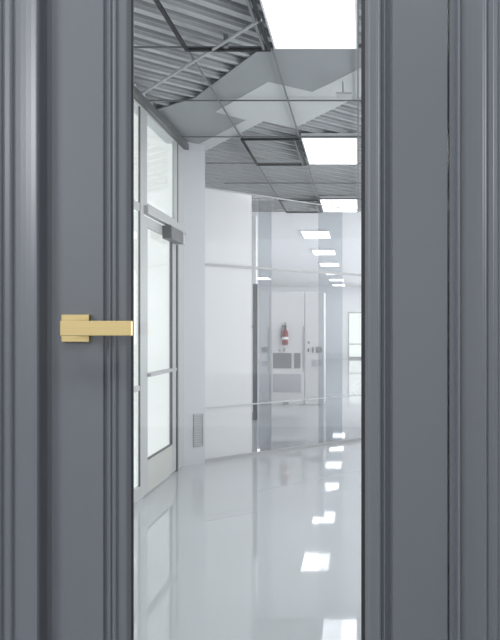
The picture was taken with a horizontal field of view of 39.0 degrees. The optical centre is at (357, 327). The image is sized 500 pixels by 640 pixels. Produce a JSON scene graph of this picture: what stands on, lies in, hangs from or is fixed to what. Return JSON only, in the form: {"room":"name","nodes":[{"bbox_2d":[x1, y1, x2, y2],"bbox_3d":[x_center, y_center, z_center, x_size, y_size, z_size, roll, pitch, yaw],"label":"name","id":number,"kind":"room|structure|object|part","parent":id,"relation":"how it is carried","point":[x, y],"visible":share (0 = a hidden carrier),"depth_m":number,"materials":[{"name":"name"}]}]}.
{"room":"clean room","nodes":[
{"label":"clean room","id":0,"kind":"room"},
{"bbox_2d":[134,84,171,143],"bbox_3d":[-1.620,-0.380,3.744,0.150,3.200,4.753,0,0,0],"label":"wall","id":1,"kind":"structure","parent":0,"point":[150,123],"depth_m":5.65,"materials":[{"name":"white paint"}]},
{"bbox_2d":[134,99,143,504],"bbox_3d":[-1.548,-0.205,3.692,0.017,2.850,2.585,0,0,0],"label":"window","id":2,"kind":"structure","parent":1,"relation":"in","point":[139,206],"depth_m":4.90,"materials":[{"name":"grey metal"}]},
{"bbox_2d":[134,85,188,149],"bbox_3d":[-1.528,-1.604,4.270,0.055,0.048,3.740,0,0,0],"label":"trim","id":3,"kind":"structure","parent":1,"relation":"attached to","point":[139,97],"depth_m":5.26,"materials":[{"name":"grey metal"}]},
{"bbox_2d":[144,216,184,494],"bbox_3d":[-1.529,0.197,5.447,0.132,2.047,0.903,0,0,0],"label":"door","id":4,"kind":"structure","parent":1,"relation":"in","point":[158,466],"depth_m":5.54,"materials":[{"name":"grey metal"}]},
{"bbox_3d":[-1.558,1.089,5.423,0.026,0.238,0.675,0,0,0],"label":"kick panel","id":5,"kind":"part","parent":4,"relation":"part of","materials":[{"name":"grey metal"}]},
{"bbox_2d":[144,109,186,469],"bbox_3d":[-1.538,-0.205,5.553,0.055,2.850,1.135,0,0,0],"label":"window","id":6,"kind":"structure","parent":1,"relation":"in","point":[177,219],"depth_m":5.95,"materials":[{"name":"grey metal"}]},
{"bbox_2d":[184,142,204,465],"bbox_3d":[-1.510,-0.355,6.243,0.213,3.150,0.140,0,0,-41],"label":"wall","id":7,"kind":"structure","parent":0,"point":[194,158],"depth_m":6.19,"materials":[{"name":"white paint"}]},
{"bbox_2d":[193,413,203,446],"bbox_3d":[-1.431,0.917,6.212,0.094,0.295,0.010,0,0,-41],"label":"air vent","id":8,"kind":"object","parent":7,"relation":"in","point":[200,444],"visible":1,"depth_m":6.21,"materials":[{"name":"white metal"}]},
{"bbox_2d":[134,359,360,639],"bbox_3d":[-0.022,1.270,10.850,14.045,0.100,33.700,0,0,0],"label":"floor","id":9,"kind":"structure","parent":0,"point":[290,568],"depth_m":3.99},
{"bbox_2d":[252,284,257,419],"bbox_3d":[-1.442,0.315,9.474,0.130,1.790,0.750,0,0,-8],"label":"door","id":10,"kind":"structure","parent":9,"relation":"on","point":[255,286],"depth_m":9.11,"materials":[{"name":"grey metal"}]},
{"bbox_2d":[260,292,269,404],"bbox_3d":[-1.481,0.325,11.294,0.148,1.790,0.612,0,0,0],"label":"tall cabinet","id":11,"kind":"object","parent":9,"relation":"on","point":[264,296],"visible":0.86,"depth_m":11.00,"materials":[{"name":"grey metal"}]},
{"bbox_3d":[-1.486,0.564,10.994,0.095,0.080,0.012,0,0,0],"label":"window panel","id":12,"kind":"part","parent":11,"relation":"part of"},
{"bbox_3d":[-1.486,0.346,10.994,0.095,0.087,0.012,0,0,0],"label":"window panel","id":13,"kind":"part","parent":11,"relation":"part of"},
{"bbox_2d":[205,187,360,462],"bbox_3d":[0.081,-0.029,7.581,3.941,2.498,0.052,0,0,-41],"label":"glass wall","id":14,"kind":"structure","parent":9,"relation":"on","point":[228,214],"depth_m":6.45,"materials":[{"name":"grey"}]},
{"bbox_3d":[-1.208,-0.040,6.446,0.506,2.460,0.002,0,0,-41],"label":"glass panel","id":15,"kind":"part","parent":14,"relation":"part of","materials":[{"name":"clear glass"}]},
{"bbox_3d":[0.089,-0.577,7.572,3.941,0.023,0.030,0,0,-41],"label":"transom rail","id":16,"kind":"part","parent":14,"relation":"part of","materials":[{"name":"grey metal"}]},
{"bbox_3d":[0.089,-1.274,7.572,3.941,0.008,0.030,0,0,-41],"label":"rail","id":17,"kind":"part","parent":14,"relation":"part of","materials":[{"name":"grey metal"}]},
{"bbox_3d":[0.089,0.726,7.572,3.941,0.008,0.030,0,0,-41],"label":"rail","id":18,"kind":"part","parent":14,"relation":"part of","materials":[{"name":"silver metal"}]},
{"bbox_3d":[0.089,1.206,7.572,3.941,0.028,0.030,0,0,-41],"label":"rail","id":19,"kind":"part","parent":14,"relation":"part of","materials":[{"name":"grey"}]},
{"bbox_2d":[270,292,304,404],"bbox_3d":[-1.125,0.325,11.294,0.548,1.791,0.612,0,0,0],"label":"tall cabinet","id":20,"kind":"object","parent":9,"relation":"on","point":[287,362],"visible":0.86,"depth_m":11.00,"materials":[{"name":"white paint"}]},
{"bbox_3d":[-1.202,0.519,10.994,0.291,0.243,0.012,0,0,0],"label":"window panel","id":21,"kind":"part","parent":20,"relation":"part of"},
{"bbox_2d":[281,322,287,344],"bbox_3d":[-1.151,0.090,10.927,0.107,0.360,0.108,0,0,45],"label":"fire extinguisher","id":22,"kind":"object","parent":20,"relation":"attached to","point":[284,334],"visible":1,"depth_m":10.89,"materials":[{"name":"red metal"}]},
{"bbox_3d":[-1.129,0.874,10.994,0.445,0.286,0.012,0,0,0],"label":"panel","id":23,"kind":"part","parent":20,"relation":"part of","materials":[{"name":"grey metal"}]},
{"bbox_3d":[-0.964,0.519,10.994,0.100,0.243,0.012,0,0,0],"label":"window panel","id":24,"kind":"part","parent":20,"relation":"part of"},
{"bbox_2d":[305,292,325,404],"bbox_3d":[-0.692,0.325,11.294,0.302,1.790,0.612,0,0,0],"label":"tall cabinet","id":25,"kind":"object","parent":9,"relation":"on","point":[315,302],"visible":1,"depth_m":11.00,"materials":[{"name":"white metal"}]},
{"bbox_3d":[-0.652,0.556,10.994,0.159,0.095,0.012,0,0,0],"label":"window panel","id":26,"kind":"part","parent":25,"relation":"part of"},
{"bbox_3d":[-0.622,0.348,10.994,0.099,0.092,0.012,0,0,0],"label":"window panel","id":27,"kind":"part","parent":25,"relation":"part of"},
{"bbox_2d":[134,0,360,209],"bbox_3d":[-0.412,-1.683,5.564,4.024,0.045,8.373,0,0,0],"label":"ceiling slats","id":28,"kind":"structure","parent":0,"point":[198,22],"depth_m":4.96,"materials":[{"name":"grey metal"}]},
{"bbox_2d":[142,18,261,94],"bbox_3d":[-0.978,-1.626,4.183,0.046,0.072,1.492,0,0,-40],"label":"conduit","id":29,"kind":"object","parent":28,"relation":"attached to","point":[226,38],"visible":1,"depth_m":3.98,"materials":[{"name":"grey metal"}]},
{"bbox_2d":[153,0,270,51],"bbox_3d":[-0.752,-1.609,3.540,0.495,0.018,0.940,0,0,0],"label":"frame","id":30,"kind":"object","parent":28,"relation":"attached to","point":[157,2],"visible":1,"depth_m":3.80,"materials":[{"name":"black paint"}]},
{"bbox_2d":[134,46,360,211],"bbox_3d":[0.051,-1.627,5.890,3.099,0.010,7.528,0,0,0],"label":"trim","id":31,"kind":"structure","parent":28,"relation":"attached to","point":[134,46],"depth_m":5.89,"materials":[{"name":"grey metal"}]},
{"bbox_2d":[157,48,360,143],"bbox_3d":[-0.931,-1.656,5.036,0.714,0.008,2.975,0,0,-39],"label":"ceiling panel","id":32,"kind":"object","parent":28,"relation":"attached to","point":[311,70],"visible":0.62,"depth_m":4.62,"materials":[{"name":"white"}]},
{"bbox_2d":[188,0,358,197],"bbox_3d":[-0.247,-1.625,5.559,1.505,0.012,8.383,0,0,0],"label":"trim","id":33,"kind":"structure","parent":28,"relation":"attached to","point":[272,50],"depth_m":4.82,"materials":[{"name":"grey metal"}]},
{"bbox_2d":[241,138,306,165],"bbox_3d":[-0.752,-1.609,6.360,0.495,0.018,0.940,0,0,0],"label":"frame","id":34,"kind":"object","parent":28,"relation":"attached to","point":[243,140],"visible":1,"depth_m":6.17,"materials":[{"name":"black paint"}]},
{"bbox_2d":[199,68,360,150],"bbox_3d":[-0.656,-1.655,5.300,0.712,0.009,3.610,0,0,-37],"label":"ceiling panel","id":35,"kind":"object","parent":28,"relation":"attached to","point":[253,113],"visible":0.66,"depth_m":5.15,"materials":[{"name":"grey paint"}]},
{"bbox_2d":[336,81,351,98],"bbox_3d":[-0.092,-1.583,4.585,0.105,0.097,0.100,0,0,0],"label":"hanger","id":36,"kind":"object","parent":35,"relation":"hanging from","point":[339,95],"visible":1,"depth_m":4.58,"materials":[{"name":"grey paint"}]},
{"bbox_3d":[-0.092,-1.540,4.585,0.105,0.010,0.100,0,0,0],"label":"plate","id":37,"kind":"part","parent":36,"relation":"part of","materials":[{"name":"grey paint"}]},
{"bbox_2d":[279,199,321,212],"bbox_3d":[-0.752,-1.609,9.180,0.495,0.018,0.940,0,0,0],"label":"frame","id":38,"kind":"object","parent":28,"relation":"attached to","point":[315,200],"visible":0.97,"depth_m":8.98,"materials":[{"name":"black paint"}]},
{"bbox_2d":[260,0,356,48],"bbox_3d":[-0.245,-1.637,3.540,0.480,0.045,0.930,0,0,0],"label":"ceiling light","id":39,"kind":"object","parent":28,"relation":"attached to","point":[291,24],"visible":0.88,"depth_m":3.67,"materials":[{"name":"white plastic"}]},
{"bbox_2d":[301,133,356,163],"bbox_3d":[-0.245,-1.637,6.360,0.480,0.045,0.930,0,0,0],"label":"ceiling light","id":40,"kind":"object","parent":28,"relation":"attached to","point":[317,150],"visible":0.87,"depth_m":6.25,"materials":[{"name":"white plastic"}]},
{"bbox_2d":[319,196,357,211],"bbox_3d":[-0.245,-1.637,9.180,0.480,0.045,0.930,0,0,0],"label":"ceiling light","id":41,"kind":"object","parent":28,"relation":"attached to","point":[345,203],"visible":0.92,"depth_m":9.00,"materials":[{"name":"white plastic"}]},
{"bbox_2d":[321,200,356,211],"bbox_3d":[-0.245,-1.633,9.180,0.456,0.025,0.906,0,0,0],"label":"diffuser","id":42,"kind":"object","parent":41,"relation":"attached to","point":[352,204],"depth_m":9.15,"materials":[{"name":"white plastic"}]},
{"bbox_2d":[252,215,256,411],"bbox_3d":[-2.001,-0.380,10.175,1.022,3.200,0.150,0,0,0],"label":"wall","id":43,"kind":"structure","parent":0,"point":[254,217],"depth_m":10.10,"materials":[{"name":"white paint"}]},
{"bbox_2d":[252,208,360,286],"bbox_3d":[-2.572,-1.811,18.700,8.645,0.338,17.900,0,0,0],"label":"ceiling","id":44,"kind":"structure","parent":0,"point":[281,243],"depth_m":14.29,"materials":[{"name":"white"}]},
{"bbox_2d":[257,277,271,279],"bbox_3d":[-3.120,-1.633,22.600,0.480,0.045,0.930,0,0,0],"label":"ceiling light","id":45,"kind":"object","parent":44,"relation":"attached to","point":[258,278],"visible":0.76,"depth_m":22.59,"materials":[{"name":"white plastic"}]},
{"bbox_2d":[300,229,330,238],"bbox_3d":[-0.725,-1.633,12.000,0.480,0.045,0.930,0,0,0],"label":"ceiling light","id":46,"kind":"object","parent":44,"relation":"attached to","point":[307,233],"visible":1,"depth_m":11.83,"materials":[{"name":"white plastic"}]},
{"bbox_2d":[302,232,329,237],"bbox_3d":[-0.725,-1.629,12.000,0.456,0.025,0.906,0,0,0],"label":"diffuser","id":47,"kind":"object","parent":46,"relation":"attached to","point":[305,234],"depth_m":11.96,"materials":[{"name":"white plastic"}]},
{"bbox_2d":[311,249,335,254],"bbox_3d":[-0.725,-1.633,14.820,0.480,0.045,0.930,0,0,0],"label":"ceiling light","id":48,"kind":"object","parent":44,"relation":"attached to","point":[315,251],"visible":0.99,"depth_m":14.62,"materials":[{"name":"white plastic"}]},
{"bbox_2d":[319,262,338,265],"bbox_3d":[-0.725,-1.633,17.640,0.480,0.045,0.930,0,0,0],"label":"ceiling light","id":49,"kind":"object","parent":44,"relation":"attached to","point":[320,263],"visible":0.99,"depth_m":17.34,"materials":[{"name":"white plastic"}]},
{"bbox_2d":[329,278,343,280],"bbox_3d":[-0.725,-1.633,23.280,0.480,0.045,0.930,0,0,0],"label":"ceiling light","id":50,"kind":"object","parent":44,"relation":"attached to","point":[330,279],"visible":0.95,"depth_m":23.05,"materials":[{"name":"white plastic"}]},
{"bbox_2d":[258,287,360,358],"bbox_3d":[-2.572,-0.380,27.575,8.645,3.200,0.150,0,0,0],"label":"wall","id":51,"kind":"structure","parent":0,"point":[340,301],"depth_m":27.50,"materials":[{"name":"white paint"}]},
{"bbox_2d":[348,312,360,358],"bbox_3d":[0.075,0.290,27.520,0.950,1.860,0.080,0,0,0],"label":"door","id":52,"kind":"structure","parent":51,"relation":"in","point":[348,312],"depth_m":27.48,"materials":[{"name":"grey metal"}]},
{"bbox_3d":[0.000,-0.480,1.317,9.000,3.400,0.100,0,0,0],"label":"wall","id":53,"kind":"structure","parent":0,"visible":0},
{"bbox_2d":[51,0,447,639],"bbox_3d":[-0.199,0.159,1.264,0.726,2.110,0.097,0,0,0],"label":"door","id":54,"kind":"structure","parent":53,"relation":"in","point":[404,43],"depth_m":1.27,"materials":[{"name":"grey paint"}]},
{"bbox_3d":[-0.514,0.001,1.262,0.051,0.050,0.009,0,0,0],"label":"handle plate","id":55,"kind":"part","parent":54,"relation":"part of","materials":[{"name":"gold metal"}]},
{"bbox_3d":[-0.461,0.001,1.220,0.125,0.027,0.010,0,0,0],"label":"lever","id":56,"kind":"part","parent":54,"relation":"part of","materials":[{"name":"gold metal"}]},
{"bbox_2d":[0,0,499,639],"bbox_3d":[-0.197,0.099,1.299,0.976,2.242,0.117,0,0,0],"label":"door frame","id":57,"kind":"structure","parent":53,"relation":"attached to","point":[25,25],"depth_m":1.25,"materials":[{"name":"grey paint"}]}
]}

